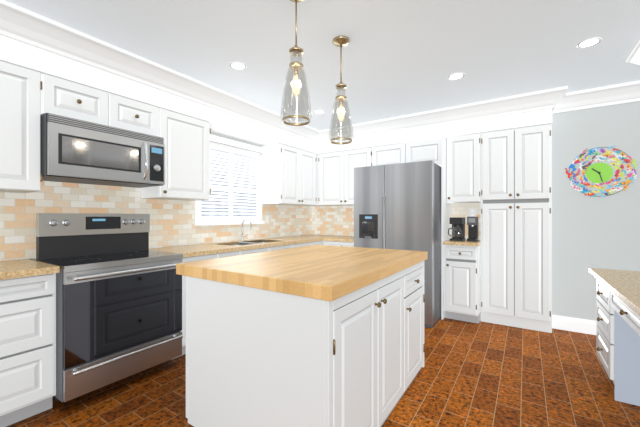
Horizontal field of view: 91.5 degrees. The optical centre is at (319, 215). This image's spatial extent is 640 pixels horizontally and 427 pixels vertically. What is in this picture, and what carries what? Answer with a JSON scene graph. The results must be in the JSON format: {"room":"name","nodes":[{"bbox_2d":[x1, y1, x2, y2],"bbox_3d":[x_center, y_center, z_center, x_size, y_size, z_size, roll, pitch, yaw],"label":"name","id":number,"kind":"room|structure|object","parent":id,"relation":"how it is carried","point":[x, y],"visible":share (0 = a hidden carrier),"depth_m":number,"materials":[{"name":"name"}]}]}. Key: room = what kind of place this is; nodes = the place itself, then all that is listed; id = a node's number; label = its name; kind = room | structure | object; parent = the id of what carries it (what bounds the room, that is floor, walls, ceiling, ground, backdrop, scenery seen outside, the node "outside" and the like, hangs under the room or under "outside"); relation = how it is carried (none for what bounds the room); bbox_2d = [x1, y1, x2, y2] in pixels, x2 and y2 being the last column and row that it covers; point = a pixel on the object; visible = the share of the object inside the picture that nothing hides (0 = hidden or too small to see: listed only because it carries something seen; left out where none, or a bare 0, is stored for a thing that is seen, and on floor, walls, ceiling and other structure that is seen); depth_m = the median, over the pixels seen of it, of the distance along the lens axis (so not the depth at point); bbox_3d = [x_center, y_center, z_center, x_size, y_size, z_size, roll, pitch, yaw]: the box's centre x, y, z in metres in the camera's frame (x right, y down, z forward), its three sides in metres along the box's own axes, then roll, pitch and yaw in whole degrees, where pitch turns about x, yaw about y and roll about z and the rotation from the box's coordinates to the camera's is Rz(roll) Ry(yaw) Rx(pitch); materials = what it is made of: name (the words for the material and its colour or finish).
{"room":"kitchen","nodes":[
{"label":"kitchen","id":0,"kind":"room"},
{"bbox_2d":[7,133,294,205],"bbox_3d":[-2.000,-0.030,2.607,0.150,2.500,6.550,0,0,33],"label":"wall","id":1,"kind":"structure","parent":0,"point":[215,142],"depth_m":3.84,"materials":[{"name":"grey paint"}]},
{"bbox_2d":[0,61,41,192],"bbox_3d":[-2.108,-0.562,1.975,0.361,0.795,0.462,0,0,33],"label":"upper cabinet","id":2,"kind":"object","parent":1,"relation":"attached to","point":[20,87],"visible":1,"depth_m":2.00,"materials":[{"name":"grey wood"}]},
{"bbox_2d":[40,73,158,136],"bbox_3d":[-1.761,-0.823,2.502,0.361,0.275,0.800,0,0,33],"label":"upper cabinet","id":3,"kind":"object","parent":1,"relation":"attached to","point":[62,97],"visible":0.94,"depth_m":2.35,"materials":[{"name":"grey wood"}]},
{"bbox_2d":[40,113,164,187],"bbox_3d":[-1.715,-0.472,2.472,0.472,0.415,0.796,0,0,33],"label":"microwave","id":4,"kind":"object","parent":3,"relation":"attached to","point":[72,150],"visible":1,"depth_m":2.29,"materials":[{"name":"silver metal"}]},
{"bbox_2d":[0,181,311,260],"bbox_3d":[-1.852,0.024,2.688,0.008,0.573,6.250,0,0,33],"label":"backsplash","id":5,"kind":"structure","parent":1,"relation":"attached to","point":[172,222],"depth_m":2.85,"materials":[{"name":"tile"}]},
{"bbox_2d":[265,215,268,223],"bbox_3d":[-0.735,0.047,4.369,0.006,0.115,0.075,0,0,33],"label":"electrical outlet plate","id":6,"kind":"object","parent":5,"relation":"attached to","point":[266,216],"depth_m":4.35,"materials":[{"name":"white plastic"}]},
{"bbox_2d":[141,108,210,200],"bbox_3d":[-1.392,-0.562,3.062,0.361,0.795,0.530,0,0,33],"label":"upper cabinet","id":7,"kind":"object","parent":1,"relation":"attached to","point":[187,156],"visible":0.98,"depth_m":2.96,"materials":[{"name":"grey wood"}]},
{"bbox_2d":[195,134,264,225],"bbox_3d":[-1.096,-0.398,3.933,0.220,1.135,1.220,0,0,33],"label":"window","id":8,"kind":"structure","parent":1,"relation":"in","point":[199,221],"depth_m":3.94,"materials":[{"name":"white"}]},
{"bbox_2d":[202,144,260,219],"bbox_3d":[-1.093,-0.392,3.931,0.052,0.883,0.952,0,0,33],"label":"window shade","id":9,"kind":"object","parent":8,"relation":"attached to","point":[231,152],"visible":0.81,"depth_m":3.92,"materials":[{"name":"white plastic"}]},
{"bbox_2d":[262,143,315,205],"bbox_3d":[-0.407,-0.562,4.555,0.361,0.795,0.878,0,0,33],"label":"upper cabinet","id":10,"kind":"object","parent":1,"relation":"attached to","point":[288,175],"visible":1,"depth_m":4.27,"materials":[{"name":"grey wood"}]},
{"bbox_2d":[0,35,315,153],"bbox_3d":[-1.798,-1.121,2.473,0.335,0.318,6.550,0,0,33],"label":"soffit","id":11,"kind":"structure","parent":0,"point":[30,57],"depth_m":2.60,"materials":[{"name":"white paint"}]},
{"bbox_2d":[5,0,639,130],"bbox_3d":[-0.143,-1.340,1.382,4.600,0.120,6.850,0,0,33],"label":"ceiling","id":12,"kind":"structure","parent":0,"point":[403,57],"depth_m":2.33,"materials":[{"name":"white paint"}]},
{"bbox_2d":[0,0,319,143],"bbox_3d":[-1.702,-1.198,2.210,0.115,0.165,6.215,0,0,33],"label":"crown molding","id":13,"kind":"structure","parent":12,"relation":"attached to","point":[23,25],"depth_m":2.46,"materials":[{"name":"white wood"}]},
{"bbox_2d":[229,62,246,69],"bbox_3d":[-0.699,-1.278,2.665,0.143,0.003,0.143,0,0,27],"label":"recessed light","id":14,"kind":"object","parent":12,"relation":"in","point":[234,65],"depth_m":2.67,"materials":[{"name":"white plastic"}]},
{"bbox_2d":[280,0,311,125],"bbox_3d":[-0.137,-0.910,1.791,0.184,0.740,0.184,0,0,33],"label":"pendant light","id":15,"kind":"object","parent":12,"relation":"hanging from","point":[296,67],"visible":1,"depth_m":1.77,"materials":[{"name":"clear glass"}]},
{"bbox_2d":[314,110,324,113],"bbox_3d":[-0.008,-1.278,3.838,0.143,0.003,0.143,0,0,24],"label":"recessed light","id":16,"kind":"object","parent":12,"relation":"in","point":[317,111],"depth_m":3.85,"materials":[{"name":"white plastic"}]},
{"bbox_2d":[329,36,353,143],"bbox_3d":[0.153,-0.910,2.276,0.184,0.740,0.184,0,0,33],"label":"pendant light","id":17,"kind":"object","parent":12,"relation":"hanging from","point":[341,41],"visible":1,"depth_m":2.25,"materials":[{"name":"clear glass"}]},
{"bbox_2d":[320,86,571,143],"bbox_3d":[1.254,-1.198,3.928,2.920,0.165,0.140,0,0,33],"label":"crown molding","id":18,"kind":"structure","parent":12,"relation":"attached to","point":[555,98],"depth_m":3.62,"materials":[{"name":"white wood"}]},
{"bbox_2d":[448,73,464,79],"bbox_3d":[1.248,-1.278,2.855,0.143,0.003,0.143,0,0,27],"label":"recessed light","id":19,"kind":"object","parent":12,"relation":"in","point":[455,76],"depth_m":2.86,"materials":[{"name":"white"}]},
{"bbox_2d":[576,37,601,48],"bbox_3d":[1.988,-1.278,2.307,0.143,0.003,0.143,0,0,27],"label":"recessed light","id":20,"kind":"object","parent":12,"relation":"in","point":[590,42],"depth_m":2.30,"materials":[{"name":"white"}]},
{"bbox_2d":[622,37,639,83],"bbox_3d":[0.974,-1.198,0.137,0.115,0.165,5.700,0,0,33],"label":"crown molding","id":21,"kind":"structure","parent":12,"relation":"attached to","point":[634,55],"depth_m":2.41,"materials":[{"name":"white wood"}]},
{"bbox_2d":[7,317,639,426],"bbox_3d":[-0.143,1.280,1.382,4.600,0.120,6.850,0,0,33],"label":"floor","id":22,"kind":"structure","parent":0,"point":[480,374],"depth_m":2.17,"materials":[{"name":"tile"}]},
{"bbox_2d":[0,275,55,426],"bbox_3d":[-2.066,0.785,1.823,0.598,0.870,0.672,0,0,33],"label":"base cabinet","id":23,"kind":"object","parent":22,"relation":"on","point":[27,338],"depth_m":1.83,"materials":[{"name":"grey wood"}]},
{"bbox_2d":[0,259,59,278],"bbox_3d":[-2.373,0.330,1.327,0.632,0.040,1.842,0,0,33],"label":"countertop","id":24,"kind":"structure","parent":23,"relation":"on","point":[20,268],"depth_m":1.88,"materials":[{"name":"beige stone"}]},
{"bbox_2d":[29,213,182,401],"bbox_3d":[-1.590,0.600,2.390,0.733,1.240,0.786,0,0,33],"label":"range","id":25,"kind":"object","parent":22,"relation":"on","point":[118,299],"visible":0.88,"depth_m":2.21,"materials":[{"name":"grey"}]},
{"bbox_2d":[173,254,220,358],"bbox_3d":[-1.328,0.785,2.943,0.598,0.870,0.408,0,0,33],"label":"base cabinet","id":26,"kind":"object","parent":22,"relation":"on","point":[203,256],"depth_m":2.67,"materials":[{"name":"grey wood"}]},
{"bbox_2d":[149,234,340,257],"bbox_3d":[-0.648,0.330,3.943,0.633,0.040,2.826,0,0,33],"label":"countertop","id":27,"kind":"structure","parent":26,"relation":"on","point":[195,251],"depth_m":3.31,"materials":[{"name":"beige stone"}]},
{"bbox_2d":[240,218,251,240],"bbox_3d":[-0.898,0.168,3.886,0.188,0.284,0.115,0,0,33],"label":"faucet","id":28,"kind":"object","parent":27,"relation":"on","point":[242,237],"visible":1,"depth_m":3.88,"materials":[{"name":"silver metal"}]},
{"bbox_2d":[221,250,240,257],"bbox_3d":[-1.142,0.785,3.226,0.598,0.870,0.270,0,0,33],"label":"base cabinet","id":29,"kind":"object","parent":22,"relation":"on","point":[235,252],"depth_m":3.10,"materials":[{"name":"grey wood"}]},
{"bbox_2d":[233,242,292,254],"bbox_3d":[-0.831,0.785,3.698,0.598,0.870,0.860,0,0,33],"label":"base cabinet","id":30,"kind":"object","parent":22,"relation":"on","point":[267,248],"depth_m":3.57,"materials":[{"name":"grey wood"}]},
{"bbox_2d":[176,245,427,426],"bbox_3d":[0.011,0.755,2.221,1.123,0.930,1.520,0,0,33],"label":"kitchen island","id":31,"kind":"object","parent":22,"relation":"on","point":[319,336],"visible":1,"depth_m":1.61,"materials":[{"name":"grey wood"}]},
{"bbox_2d":[293,242,320,247],"bbox_3d":[-0.419,0.785,4.322,0.598,0.870,0.636,0,0,33],"label":"base cabinet","id":32,"kind":"object","parent":22,"relation":"on","point":[299,244],"depth_m":4.12,"materials":[{"name":"grey wood"}]},
{"bbox_2d":[321,242,353,246],"bbox_3d":[0.464,0.785,4.544,0.632,0.870,0.598,0,0,33],"label":"base cabinet","id":33,"kind":"object","parent":22,"relation":"on","point":[349,244],"depth_m":4.31,"materials":[{"name":"grey wood"}]},
{"bbox_2d":[325,235,353,241],"bbox_3d":[0.470,0.330,4.519,0.599,0.040,0.633,0,0,33],"label":"countertop","id":34,"kind":"structure","parent":33,"relation":"on","point":[343,238],"depth_m":4.31,"materials":[{"name":"beige stone"}]},
{"bbox_2d":[354,160,440,327],"bbox_3d":[1.045,0.310,3.969,0.945,1.820,0.862,0,0,33],"label":"refrigerator","id":35,"kind":"object","parent":22,"relation":"on","point":[397,206],"visible":0.73,"depth_m":3.56,"materials":[{"name":"grey metal"}]},
{"bbox_2d":[441,134,479,323],"bbox_3d":[1.720,0.130,3.762,0.392,2.180,0.521,0,0,33],"label":"tall cabinet","id":36,"kind":"object","parent":22,"relation":"on","point":[460,280],"visible":0.83,"depth_m":3.60,"materials":[{"name":"grey wood"}]},
{"bbox_2d":[448,217,464,240],"bbox_3d":[1.671,0.158,3.816,0.172,0.280,0.190,0,0,33],"label":"coffee maker","id":37,"kind":"object","parent":36,"relation":"on","point":[458,228],"visible":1,"depth_m":3.76,"materials":[{"name":"black plastic"}]},
{"bbox_2d":[467,217,477,241],"bbox_3d":[1.831,0.152,3.740,0.100,0.290,0.200,0,0,33],"label":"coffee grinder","id":38,"kind":"object","parent":36,"relation":"in","point":[472,223],"visible":1,"depth_m":3.72,"materials":[{"name":"black plastic"}]},
{"bbox_2d":[480,124,551,332],"bbox_3d":[2.207,0.130,3.537,0.666,2.180,0.361,0,0,33],"label":"pantry cabinet","id":39,"kind":"object","parent":22,"relation":"on","point":[516,227],"visible":1,"depth_m":3.40,"materials":[{"name":"grey wood"}]},
{"bbox_2d":[589,268,639,405],"bbox_3d":[1.347,0.820,0.501,0.838,0.800,4.320,0,0,33],"label":"desk unit","id":40,"kind":"object","parent":22,"relation":"on","point":[618,323],"visible":1,"depth_m":2.05,"materials":[{"name":"grey wood"}]},
{"bbox_2d":[316,108,551,154],"bbox_3d":[1.284,-1.121,4.163,2.900,0.318,0.335,0,0,33],"label":"soffit","id":41,"kind":"structure","parent":0,"point":[539,117],"depth_m":3.78,"materials":[{"name":"white paint"}]},
{"bbox_2d":[552,101,639,320],"bbox_3d":[2.990,-0.030,3.170,1.038,2.500,0.115,0,0,33],"label":"wall","id":42,"kind":"structure","parent":0,"point":[588,232],"depth_m":3.23,"materials":[{"name":"grey paint"}]},
{"bbox_2d":[552,315,596,334],"bbox_3d":[2.954,1.147,3.115,1.038,0.145,0.016,0,0,33],"label":"baseboard","id":43,"kind":"structure","parent":42,"relation":"attached to","point":[579,325],"depth_m":3.28,"materials":[{"name":"white wood"}]},
{"bbox_2d":[552,80,639,113],"bbox_3d":[2.920,-1.198,3.067,1.040,0.165,0.135,0,0,33],"label":"crown molding","id":44,"kind":"structure","parent":42,"relation":"attached to","point":[630,92],"depth_m":3.12,"materials":[{"name":"white wood"}]},
{"bbox_2d":[565,145,636,196],"bbox_3d":[2.842,-0.451,3.176,0.560,0.517,0.029,0,0,33],"label":"wall clock","id":45,"kind":"object","parent":42,"relation":"attached to","point":[598,174],"visible":0.98,"depth_m":3.17,"materials":[{"name":"multicoloured"}]},
{"bbox_3d":[1.701,-0.030,4.179,4.600,2.500,0.150,0,0,33],"label":"wall","id":46,"kind":"structure","parent":0,"visible":0},
{"bbox_2d":[311,147,371,205],"bbox_3d":[0.283,-0.562,4.806,1.238,0.795,0.361,0,0,33],"label":"upper cabinet","id":47,"kind":"object","parent":46,"relation":"attached to","point":[334,178],"visible":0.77,"depth_m":4.64,"materials":[{"name":"grey wood"}]},
{"bbox_2d":[312,203,479,239],"bbox_3d":[0.947,0.073,4.581,2.580,0.474,0.008,0,0,33],"label":"backsplash","id":48,"kind":"structure","parent":46,"relation":"attached to","point":[332,220],"depth_m":4.97,"materials":[{"name":"tile"}]},
{"bbox_2d":[469,208,475,216],"bbox_3d":[1.923,-0.037,3.930,0.075,0.115,0.006,0,0,33],"label":"electrical outlet plate","id":49,"kind":"object","parent":48,"relation":"attached to","point":[472,212],"depth_m":3.93,"materials":[{"name":"white plastic"}]},
{"bbox_2d":[371,138,440,165],"bbox_3d":[1.196,-0.790,4.204,0.957,0.340,0.361,0,0,33],"label":"upper cabinet","id":50,"kind":"object","parent":46,"relation":"attached to","point":[424,150],"visible":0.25,"depth_m":4.06,"materials":[{"name":"grey wood"}]},
{"bbox_2d":[447,133,479,202],"bbox_3d":[1.774,-0.562,3.822,0.370,0.795,0.361,0,0,33],"label":"upper cabinet","id":51,"kind":"object","parent":46,"relation":"attached to","point":[463,168],"visible":0.98,"depth_m":3.70,"materials":[{"name":"grey wood"}]}
]}

